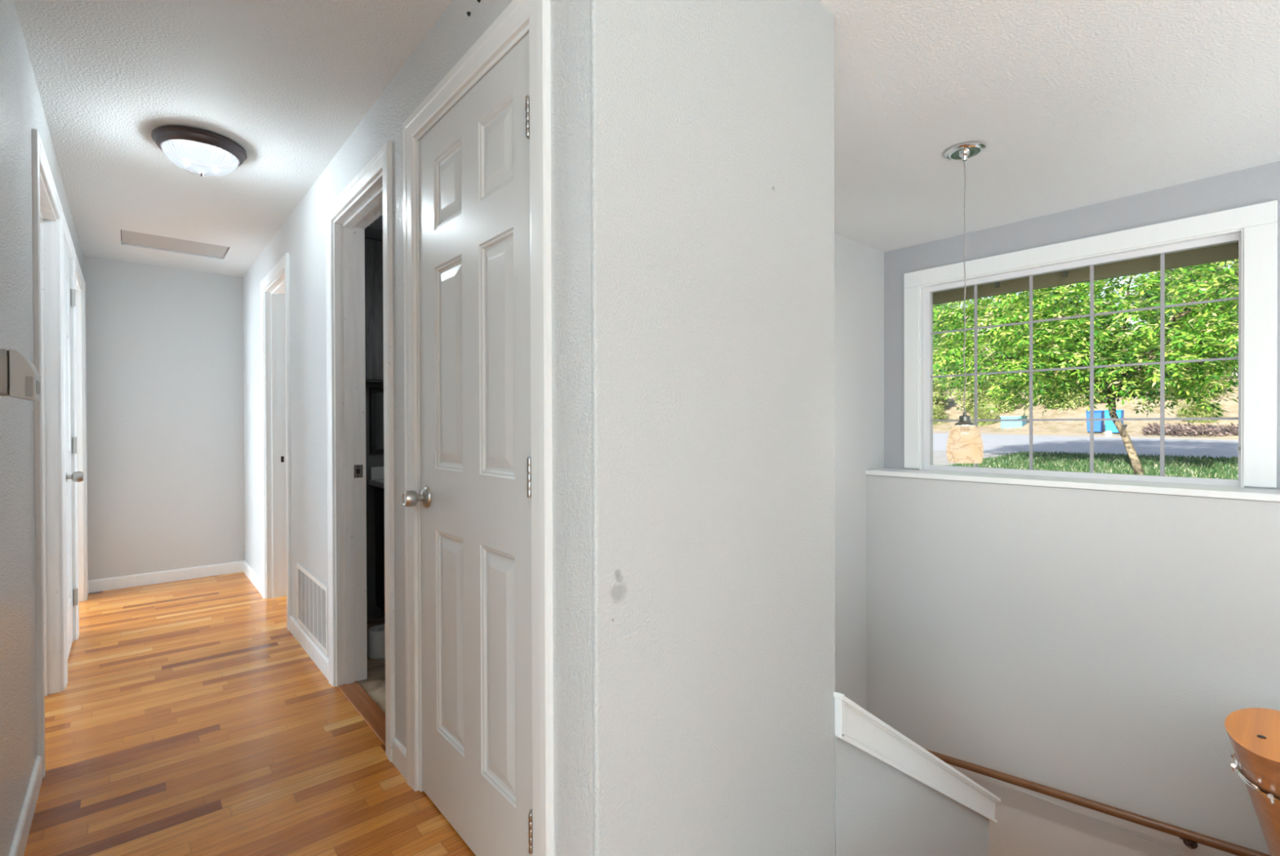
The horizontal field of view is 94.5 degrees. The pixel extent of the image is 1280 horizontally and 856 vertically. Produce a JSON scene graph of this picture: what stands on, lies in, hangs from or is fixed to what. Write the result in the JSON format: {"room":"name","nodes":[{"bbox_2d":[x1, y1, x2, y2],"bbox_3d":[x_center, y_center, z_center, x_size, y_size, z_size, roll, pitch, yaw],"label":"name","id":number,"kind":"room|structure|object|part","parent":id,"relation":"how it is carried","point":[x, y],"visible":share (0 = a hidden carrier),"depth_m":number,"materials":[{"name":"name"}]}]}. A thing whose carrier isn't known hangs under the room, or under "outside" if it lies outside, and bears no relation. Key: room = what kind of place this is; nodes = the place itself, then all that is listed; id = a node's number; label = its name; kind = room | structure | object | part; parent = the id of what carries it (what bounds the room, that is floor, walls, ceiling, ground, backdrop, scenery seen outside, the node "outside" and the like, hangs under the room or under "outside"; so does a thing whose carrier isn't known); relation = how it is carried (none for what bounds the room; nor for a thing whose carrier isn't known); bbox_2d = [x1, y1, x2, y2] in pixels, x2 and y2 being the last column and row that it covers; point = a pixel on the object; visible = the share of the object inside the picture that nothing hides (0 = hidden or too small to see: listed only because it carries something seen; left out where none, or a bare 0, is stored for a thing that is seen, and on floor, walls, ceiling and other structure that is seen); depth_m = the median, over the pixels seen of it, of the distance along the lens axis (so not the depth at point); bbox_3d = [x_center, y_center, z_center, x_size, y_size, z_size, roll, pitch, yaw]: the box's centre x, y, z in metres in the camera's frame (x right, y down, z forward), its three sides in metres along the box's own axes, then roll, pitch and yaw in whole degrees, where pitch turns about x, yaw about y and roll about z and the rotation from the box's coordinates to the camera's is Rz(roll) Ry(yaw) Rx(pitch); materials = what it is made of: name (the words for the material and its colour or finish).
{"room":"hallway","nodes":[
{"label":"hallway","id":0,"kind":"room"},
{"bbox_2d":[0,0,83,855],"bbox_3d":[-2.246,-0.017,2.157,0.116,2.325,5.000,0,0,-41],"label":"wall","id":1,"kind":"structure","parent":0,"point":[21,108],"depth_m":1.62,"materials":[{"name":"grey paint"}]},
{"bbox_2d":[0,348,40,401],"bbox_3d":[-1.359,-0.113,1.280,0.083,0.107,0.116,0,0,-41],"label":"thermostat","id":2,"kind":"object","parent":1,"relation":"attached to","point":[20,378],"visible":1,"depth_m":1.25,"materials":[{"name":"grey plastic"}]},
{"bbox_3d":[-1.375,-0.118,1.267,0.042,0.094,0.107,0,0,-41],"label":"plate","id":3,"kind":"part","parent":2,"relation":"part of","materials":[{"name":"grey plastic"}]},
{"bbox_2d":[8,755,42,855],"bbox_3d":[-1.255,1.105,1.116,0.012,0.085,2.125,0,0,-41],"label":"baseboard","id":4,"kind":"structure","parent":1,"relation":"attached to","point":[18,846],"depth_m":1.68,"materials":[{"name":"paint"}]},
{"bbox_2d":[31,128,66,777],"bbox_3d":[-2.305,0.088,2.239,0.132,2.115,0.920,0,0,-41],"label":"door frame","id":5,"kind":"structure","parent":1,"relation":"in","point":[47,210],"depth_m":2.54,"materials":[{"name":"paint"}]},
{"bbox_2d":[62,211,83,683],"bbox_3d":[-2.852,0.087,2.912,0.183,2.113,0.781,0,0,-41],"label":"door","id":6,"kind":"structure","parent":1,"relation":"in","point":[73,476],"depth_m":3.10,"materials":[{"name":"white paint"}]},
{"bbox_3d":[-2.642,0.228,2.767,0.057,0.049,0.049,0,0,-41],"label":"knob","id":7,"kind":"part","parent":6,"relation":"part of","materials":[{"name":"silver metal"}]},
{"bbox_2d":[75,252,88,635],"bbox_3d":[-3.444,0.087,3.560,0.132,2.109,0.938,0,0,-41],"label":"door","id":8,"kind":"structure","parent":1,"relation":"in","point":[80,282],"depth_m":3.89,"materials":[{"name":"white paint"}]},
{"bbox_2d":[83,255,244,579],"bbox_3d":[-3.518,-0.026,4.426,1.151,2.325,0.100,0,0,-41],"label":"wall","id":9,"kind":"structure","parent":0,"point":[164,345],"depth_m":4.36,"materials":[{"name":"paint"}]},
{"bbox_2d":[88,560,243,592],"bbox_3d":[-3.483,1.095,4.386,0.907,0.085,0.012,0,0,-41],"label":"baseboard","id":10,"kind":"structure","parent":9,"relation":"attached to","point":[160,576],"depth_m":4.36,"materials":[{"name":"white paint"}]},
{"bbox_2d":[23,571,475,855],"bbox_3d":[-0.411,1.245,1.101,7.200,0.200,11.400,0,0,-41],"label":"floor","id":11,"kind":"structure","parent":0,"point":[189,718],"depth_m":2.13,"materials":[{"name":"brown wood"}]},
{"bbox_2d":[337,680,385,745],"bbox_3d":[-1.081,1.238,2.379,0.077,0.204,0.710,0,0,-41],"label":"threshold","id":12,"kind":"object","parent":11,"relation":"on","point":[372,713],"depth_m":2.41,"materials":[{"name":"brown wood"}]},
{"bbox_2d":[368,623,385,658],"bbox_3d":[-1.297,1.071,2.978,0.129,0.134,0.129,0,0,-41],"label":"toilet paper roll","id":13,"kind":"object","parent":11,"relation":"on","point":[376,633],"visible":0.68,"depth_m":2.92,"materials":[{"name":"white paper"}]},
{"bbox_2d":[368,466,385,618],"bbox_3d":[-0.919,0.683,3.121,0.545,0.905,1.465,0,0,-41],"label":"vanity","id":14,"kind":"object","parent":11,"relation":"on","point":[377,473],"visible":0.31,"depth_m":3.40,"materials":[{"name":"black wood"}]},
{"bbox_2d":[368,478,384,488],"bbox_3d":[-0.918,0.320,3.117,0.545,0.032,1.460,0,0,-41],"label":"countertop","id":15,"kind":"structure","parent":14,"relation":"on","point":[377,482],"depth_m":3.40,"materials":[{"name":"grey"}]},
{"bbox_3d":[-1.319,0.686,3.202,0.015,0.660,0.670,0,0,-41],"label":"cabinet door","id":16,"kind":"part","parent":14,"relation":"part of","materials":[{"name":"black wood"}]},
{"bbox_2d":[364,226,384,620],"bbox_3d":[-0.763,-0.028,3.183,1.400,2.325,1.740,0,0,-41],"label":"wall","id":17,"kind":"structure","parent":0,"point":[372,460],"depth_m":3.51,"materials":[{"name":"grey paint"}]},
{"bbox_2d":[364,236,383,384],"bbox_3d":[-1.365,-0.658,3.538,0.600,0.795,0.235,0,0,-41],"label":"upper cabinet","id":18,"kind":"object","parent":17,"relation":"attached to","point":[374,326],"visible":0.06,"depth_m":3.29,"materials":[{"name":"black wood"}]},
{"bbox_2d":[369,387,383,453],"bbox_3d":[-1.431,-0.043,3.632,0.425,0.385,0.028,0,0,-41],"label":"mirror","id":19,"kind":"object","parent":17,"relation":"attached to","point":[376,395],"visible":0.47,"depth_m":3.51,"materials":[{"name":"black mirror"}]},
{"bbox_3d":[-1.435,-0.043,3.637,0.375,0.335,0.013,0,0,-41],"label":"glass","id":20,"kind":"part","parent":19,"relation":"part of","materials":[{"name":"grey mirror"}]},
{"bbox_2d":[369,466,384,479],"bbox_3d":[-1.387,0.266,3.668,0.535,0.073,0.023,0,0,-41],"label":"backsplash","id":21,"kind":"structure","parent":17,"relation":"attached to","point":[377,472],"depth_m":3.51,"materials":[{"name":"grey"}]},
{"bbox_2d":[242,0,593,855],"bbox_3d":[-1.572,-0.024,2.961,0.116,2.325,4.661,0,0,-41],"label":"wall","id":22,"kind":"structure","parent":0,"point":[302,236],"depth_m":1.54,"materials":[{"name":"grey paint"}]},
{"bbox_2d":[243,560,262,595],"bbox_3d":[-2.841,1.093,4.345,0.012,0.085,0.912,0,0,-41],"label":"baseboard","id":23,"kind":"structure","parent":22,"relation":"attached to","point":[248,571],"depth_m":4.32,"materials":[{"name":"white paint"}]},
{"bbox_2d":[259,253,291,630],"bbox_3d":[-2.215,0.077,3.695,0.132,2.119,0.878,0,0,-41],"label":"door frame","id":24,"kind":"structure","parent":22,"relation":"in","point":[275,286],"depth_m":3.95,"materials":[{"name":"white paint"}]},
{"bbox_2d":[288,614,328,679],"bbox_3d":[-1.680,1.096,2.999,0.012,0.085,0.872,0,0,-41],"label":"baseboard","id":25,"kind":"structure","parent":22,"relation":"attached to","point":[313,651],"depth_m":2.95,"materials":[{"name":"paint"}]},
{"bbox_2d":[296,562,328,656],"bbox_3d":[-1.636,0.885,2.947,0.010,0.317,0.647,0,0,-41],"label":"air vent","id":26,"kind":"object","parent":22,"relation":"in","point":[312,593],"visible":0.93,"depth_m":2.91,"materials":[{"name":"white metal"}]},
{"bbox_2d":[325,140,395,761],"bbox_3d":[-1.076,0.081,2.381,0.142,2.119,0.840,0,0,-41],"label":"door frame","id":27,"kind":"structure","parent":22,"relation":"in","point":[368,196],"depth_m":2.62,"materials":[{"name":"paint"}]},
{"bbox_3d":[-1.267,0.194,2.664,0.038,0.058,0.002,0,0,-41],"label":"strike plate","id":28,"kind":"part","parent":27,"relation":"part of","materials":[{"name":"silver metal"}]},
{"bbox_2d":[391,736,406,779],"bbox_3d":[-0.796,1.099,1.972,0.012,0.085,0.142,0,0,-41],"label":"baseboard","id":29,"kind":"structure","parent":22,"relation":"attached to","point":[398,749],"depth_m":1.97,"materials":[{"name":"paint"}]},
{"bbox_2d":[401,0,553,855],"bbox_3d":[-0.449,0.081,1.608,0.181,2.123,0.858,0,0,-41],"label":"door","id":30,"kind":"structure","parent":22,"relation":"in","point":[477,499],"depth_m":1.53,"materials":[{"name":"white paint"}]},
{"bbox_3d":[-0.684,0.212,1.787,0.057,0.049,0.049,0,0,-41],"label":"knob","id":31,"kind":"part","parent":30,"relation":"part of","materials":[{"name":"silver metal"}]},
{"bbox_2d":[13,0,1279,276],"bbox_3d":[-0.362,-1.250,1.136,7.350,0.140,11.400,0,0,-41],"label":"ceiling","id":32,"kind":"structure","parent":0,"point":[1072,104],"depth_m":2.14,"materials":[{"name":"paint"}]},
{"bbox_2d":[120,229,228,257],"bbox_3d":[-3.023,-1.207,3.860,0.545,0.020,0.380,0,0,-41],"label":"attic hatch","id":33,"kind":"object","parent":32,"relation":"attached to","point":[126,237],"visible":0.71,"depth_m":3.85,"materials":[{"name":"white paint"}]},
{"bbox_2d":[151,124,247,176],"bbox_3d":[-1.826,-1.114,2.463,0.320,0.138,0.320,0,0,-41],"label":"ceiling light","id":34,"kind":"object","parent":32,"relation":"attached to","point":[202,152],"visible":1,"depth_m":2.38,"materials":[{"name":"white glass"}]},
{"bbox_3d":[-1.825,-1.104,2.463,0.260,0.089,0.260,0,0,-41],"label":"lamp shade","id":35,"kind":"part","parent":34,"relation":"part of","materials":[{"name":"white glass"}]},
{"bbox_2d":[944,142,985,463],"bbox_3d":[1.396,-0.522,2.546,0.156,1.343,0.156,0,0,-41],"label":"pendant light","id":36,"kind":"object","parent":32,"relation":"hanging from","point":[964,442],"visible":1,"depth_m":2.51,"materials":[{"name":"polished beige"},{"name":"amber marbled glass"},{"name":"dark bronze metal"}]},
{"bbox_3d":[1.396,-0.606,2.546,0.011,1.085,0.008,0,0,-41],"label":"cord","id":37,"kind":"part","parent":36,"relation":"part of","materials":[{"name":"grey plastic"}]},
{"bbox_3d":[1.398,0.064,2.549,0.141,0.170,0.141,0,0,-41],"label":"lamp shade","id":38,"kind":"part","parent":36,"relation":"part of","materials":[{"name":"beige"}]},
{"bbox_2d":[590,0,989,855],"bbox_3d":[0.659,0.655,1.860,2.051,3.685,0.100,0,0,-41],"label":"wall","id":39,"kind":"structure","parent":0,"point":[712,122],"depth_m":1.39,"materials":[{"name":"grey paint"}]},
{"bbox_2d":[833,690,1000,822],"bbox_3d":[1.008,1.213,2.153,1.257,0.916,0.143,0,0,-41],"label":"cap","id":40,"kind":"object","parent":39,"relation":"attached to","point":[856,726],"visible":0.95,"depth_m":1.96,"materials":[{"name":"white paint"}]},
{"bbox_2d":[834,233,884,710],"bbox_3d":[0.757,0.746,3.342,2.611,3.885,0.100,0,0,-41],"label":"wall","id":41,"kind":"structure","parent":0,"point":[859,268],"depth_m":3.81,"materials":[{"name":"grey paint"}]},
{"bbox_2d":[866,474,1279,855],"bbox_3d":[3.740,1.503,1.501,0.245,2.372,6.586,0,0,-41],"label":"wall","id":42,"kind":"structure","parent":0,"point":[1100,646],"depth_m":3.04,"materials":[{"name":"grey paint"}]},
{"bbox_2d":[884,160,1279,488],"bbox_3d":[3.879,0.746,1.620,0.130,3.885,6.586,0,0,-41],"label":"wall","id":43,"kind":"structure","parent":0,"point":[1260,184],"depth_m":3.32,"materials":[{"name":"grey paint"}]},
{"bbox_2d":[865,200,1279,502],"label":"window","id":44,"kind":"structure","parent":43,"relation":"attached to","point":[1254,227],"depth_m":3.15,"materials":[{"name":"white paint"}]},
{"bbox_3d":[2.650,0.294,2.804,0.340,0.033,3.186,0,0,-41],"label":"sill","id":45,"kind":"part","parent":44,"relation":"part of","materials":[{"name":"white paint"}]},
{"bbox_3d":[2.378,-0.322,3.366,0.050,1.202,1.476,0,0,-41],"label":"frame","id":46,"kind":"part","parent":44,"relation":"part of","materials":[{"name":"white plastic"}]},
{"bbox_2d":[1224,706,1279,855],"bbox_3d":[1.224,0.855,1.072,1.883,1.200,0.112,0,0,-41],"label":"drum","id":47,"kind":"object","parent":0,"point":[1254,733],"visible":1,"depth_m":0.53,"materials":[{"name":"brown wood"}]},
{"label":"outside","id":48,"kind":"structure","parent":0,"visible":0},
{"bbox_2d":[933,375,1238,437],"bbox_3d":[40.559,-2.962,67.950,69.800,8.041,150.000,0,0,-41],"label":"floor","id":49,"kind":"structure","parent":48,"point":[1132,427],"depth_m":36.26,"materials":[{"name":"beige dry sandy soil"}]},
{"bbox_2d":[933,404,948,424],"bbox_3d":[20.751,-0.870,42.083,2.185,1.880,2.584,0,0,24],"label":"shrub","id":50,"kind":"object","parent":49,"relation":"on","point":[938,414],"visible":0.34,"depth_m":41.52,"materials":[{"name":"green plant"}]},
{"bbox_2d":[933,377,951,409],"bbox_3d":[21.345,-2.317,45.205,4.422,3.804,5.230,0,0,-20],"label":"shrub","id":51,"kind":"object","parent":49,"relation":"on","point":[938,401],"visible":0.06,"depth_m":44.12,"materials":[{"name":"green plant"}]},
{"bbox_2d":[933,302,984,390],"bbox_3d":[29.385,-8.243,57.080,9.692,10.371,8.899,0,0,-8],"label":"street tree","id":52,"kind":"object","parent":49,"relation":"on","point":[936,308],"visible":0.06,"depth_m":55.63,"materials":[{"name":"green plant"}]},
{"bbox_2d":[956,303,1011,383],"bbox_3d":[37.904,-9.173,71.585,11.000,8.600,14.000,0,0,-41],"label":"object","id":53,"kind":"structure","parent":49,"relation":"on","point":[997,304],"depth_m":65.42,"materials":[{"name":"green plant"}]},
{"bbox_2d":[968,404,1000,426],"bbox_3d":[23.119,-0.829,39.820,1.873,1.611,2.215,0,0,-24],"label":"shrub","id":54,"kind":"object","parent":49,"relation":"on","point":[981,414],"visible":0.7,"depth_m":39.42,"materials":[{"name":"green plant"}]},
{"bbox_2d":[951,371,1023,413],"bbox_3d":[24.808,-2.444,42.213,4.922,3.581,4.162,0,0,-32],"label":"shrub","id":55,"kind":"object","parent":49,"relation":"on","point":[968,404],"visible":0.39,"depth_m":41.44,"materials":[{"name":"green plant"}]},
{"bbox_2d":[1000,415,1028,427],"bbox_3d":[23.782,-0.362,37.657,1.100,0.830,1.300,0,0,-41],"label":"storage box","id":56,"kind":"object","parent":49,"relation":"on","point":[1003,424],"visible":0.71,"depth_m":37.31,"materials":[{"name":"blue plastic"}]},
{"bbox_3d":[23.781,-0.737,37.655,1.100,0.080,1.300,0,0,-41],"label":"lid","id":57,"kind":"part","parent":56,"relation":"part of","materials":[{"name":"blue plastic"}]},
{"bbox_2d":[988,286,1099,389],"bbox_3d":[33.060,-7.126,48.739,8.699,9.656,8.347,0,0,-35],"label":"tree","id":58,"kind":"object","parent":49,"relation":"on","point":[1020,331],"visible":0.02,"depth_m":48.22,"materials":[{"name":"green plant"}]},
{"bbox_2d":[1035,370,1103,411],"bbox_3d":[28.806,-2.716,39.844,3.902,3.357,4.615,0,0,-14],"label":"shrub","id":59,"kind":"object","parent":49,"relation":"on","point":[1077,395],"visible":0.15,"depth_m":39.01,"materials":[{"name":"green plant"}]},
{"bbox_2d":[1085,409,1104,431],"bbox_3d":[25.492,-0.355,33.123,0.849,1.240,0.720,0,0,-41],"label":"bin","id":60,"kind":"object","parent":49,"relation":"on","point":[1098,424],"visible":0.61,"depth_m":32.80,"materials":[{"name":"blue plastic"}]},
{"bbox_3d":[25.455,-0.915,33.090,0.758,0.120,0.720,0,0,-41],"label":"lid","id":61,"kind":"part","parent":60,"relation":"part of","materials":[{"name":"blue plastic"}]},
{"bbox_2d":[1104,409,1124,432],"bbox_3d":[25.973,-0.343,32.416,0.870,1.277,0.742,0,0,-41],"label":"bin","id":62,"kind":"object","parent":49,"relation":"on","point":[1110,427],"visible":0.55,"depth_m":32.23,"materials":[{"name":"blue plastic"}]},
{"bbox_3d":[25.936,-0.920,32.382,0.777,0.124,0.742,0,0,-41],"label":"lid","id":63,"kind":"part","parent":62,"relation":"part of","materials":[{"name":"blue plastic"}]},
{"bbox_2d":[1129,260,1238,376],"bbox_3d":[42.494,-8.014,44.391,8.899,10.371,9.692,0,0,45],"label":"street tree","id":64,"kind":"object","parent":49,"relation":"on","point":[1143,299],"visible":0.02,"depth_m":43.59,"materials":[{"name":"green plant"}]},
{"bbox_2d":[1140,422,1238,435],"bbox_3d":[33.941,0.189,24.253,2.737,0.992,20.619,0,0,-41],"label":"rocks","id":65,"kind":"object","parent":49,"relation":"on","point":[1210,428],"visible":0.74,"depth_m":30.33},
{"bbox_2d":[1148,363,1231,400],"bbox_3d":[33.667,-2.826,36.159,3.642,3.133,4.307,0,0,-9],"label":"shrub","id":66,"kind":"object","parent":49,"relation":"on","point":[1210,396],"visible":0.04,"depth_m":35.17,"materials":[{"name":"green plant"}]},
{"bbox_2d":[1174,398,1223,422],"bbox_3d":[30.663,-0.872,32.432,2.092,1.522,1.769,0,0,-1],"label":"shrub","id":67,"kind":"object","parent":49,"relation":"on","point":[1202,413],"visible":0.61,"depth_m":32.19,"materials":[{"name":"green plant"}]},
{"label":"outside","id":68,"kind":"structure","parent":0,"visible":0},
{"bbox_2d":[933,449,1016,465],"bbox_3d":[3.060,1.338,17.954,19.940,0.798,8.800,0,0,-41],"label":"sidewalk","id":69,"kind":"structure","parent":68,"point":[940,457],"depth_m":20.34,"materials":[{"name":"concrete"}]},
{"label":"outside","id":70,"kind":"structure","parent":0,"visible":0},
{"bbox_2d":[933,431,1238,439],"bbox_3d":[20.396,0.276,37.380,0.700,1.461,90.000,0,0,-41],"label":"kerb","id":71,"kind":"object","parent":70,"point":[933,431],"visible":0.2,"depth_m":32.02,"materials":[{"name":"concrete"}]},
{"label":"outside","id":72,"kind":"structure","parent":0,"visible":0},
{"bbox_2d":[946,449,1238,479],"bbox_3d":[12.852,1.370,6.591,19.940,0.854,21.200,0,0,-41],"label":"lawn","id":73,"kind":"structure","parent":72,"point":[1001,461],"depth_m":16.11,"materials":[{"name":"green plant"}]},
{"bbox_2d":[933,258,1238,475],"bbox_3d":[12.027,-2.640,13.820,8.766,7.664,11.928,0,0,-41],"label":"tree","id":74,"kind":"object","parent":73,"relation":"on","point":[1205,338],"visible":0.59,"depth_m":13.49,"materials":[{"name":"green plant"}]},
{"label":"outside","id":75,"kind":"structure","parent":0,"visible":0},
{"bbox_2d":[933,432,1238,457],"bbox_3d":[14.260,0.399,32.093,15.500,1.395,90.000,0,0,-41],"label":"road","id":76,"kind":"structure","parent":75,"point":[991,442],"depth_m":25.09,"materials":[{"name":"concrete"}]},
{"bbox_3d":[1.802,1.816,1.465,2.720,1.360,0.060,0,0,-41],"label":"wall","id":77,"kind":"structure","parent":0,"visible":0},
{"bbox_2d":[924,747,1271,855],"bbox_3d":[2.138,1.915,3.102,0.077,0.284,1.964,0,0,-41],"label":"handrail","id":78,"kind":"object","parent":77,"relation":"attached to","point":[1190,838],"visible":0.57,"depth_m":2.87,"materials":[{"name":"brown wood"}]}
]}

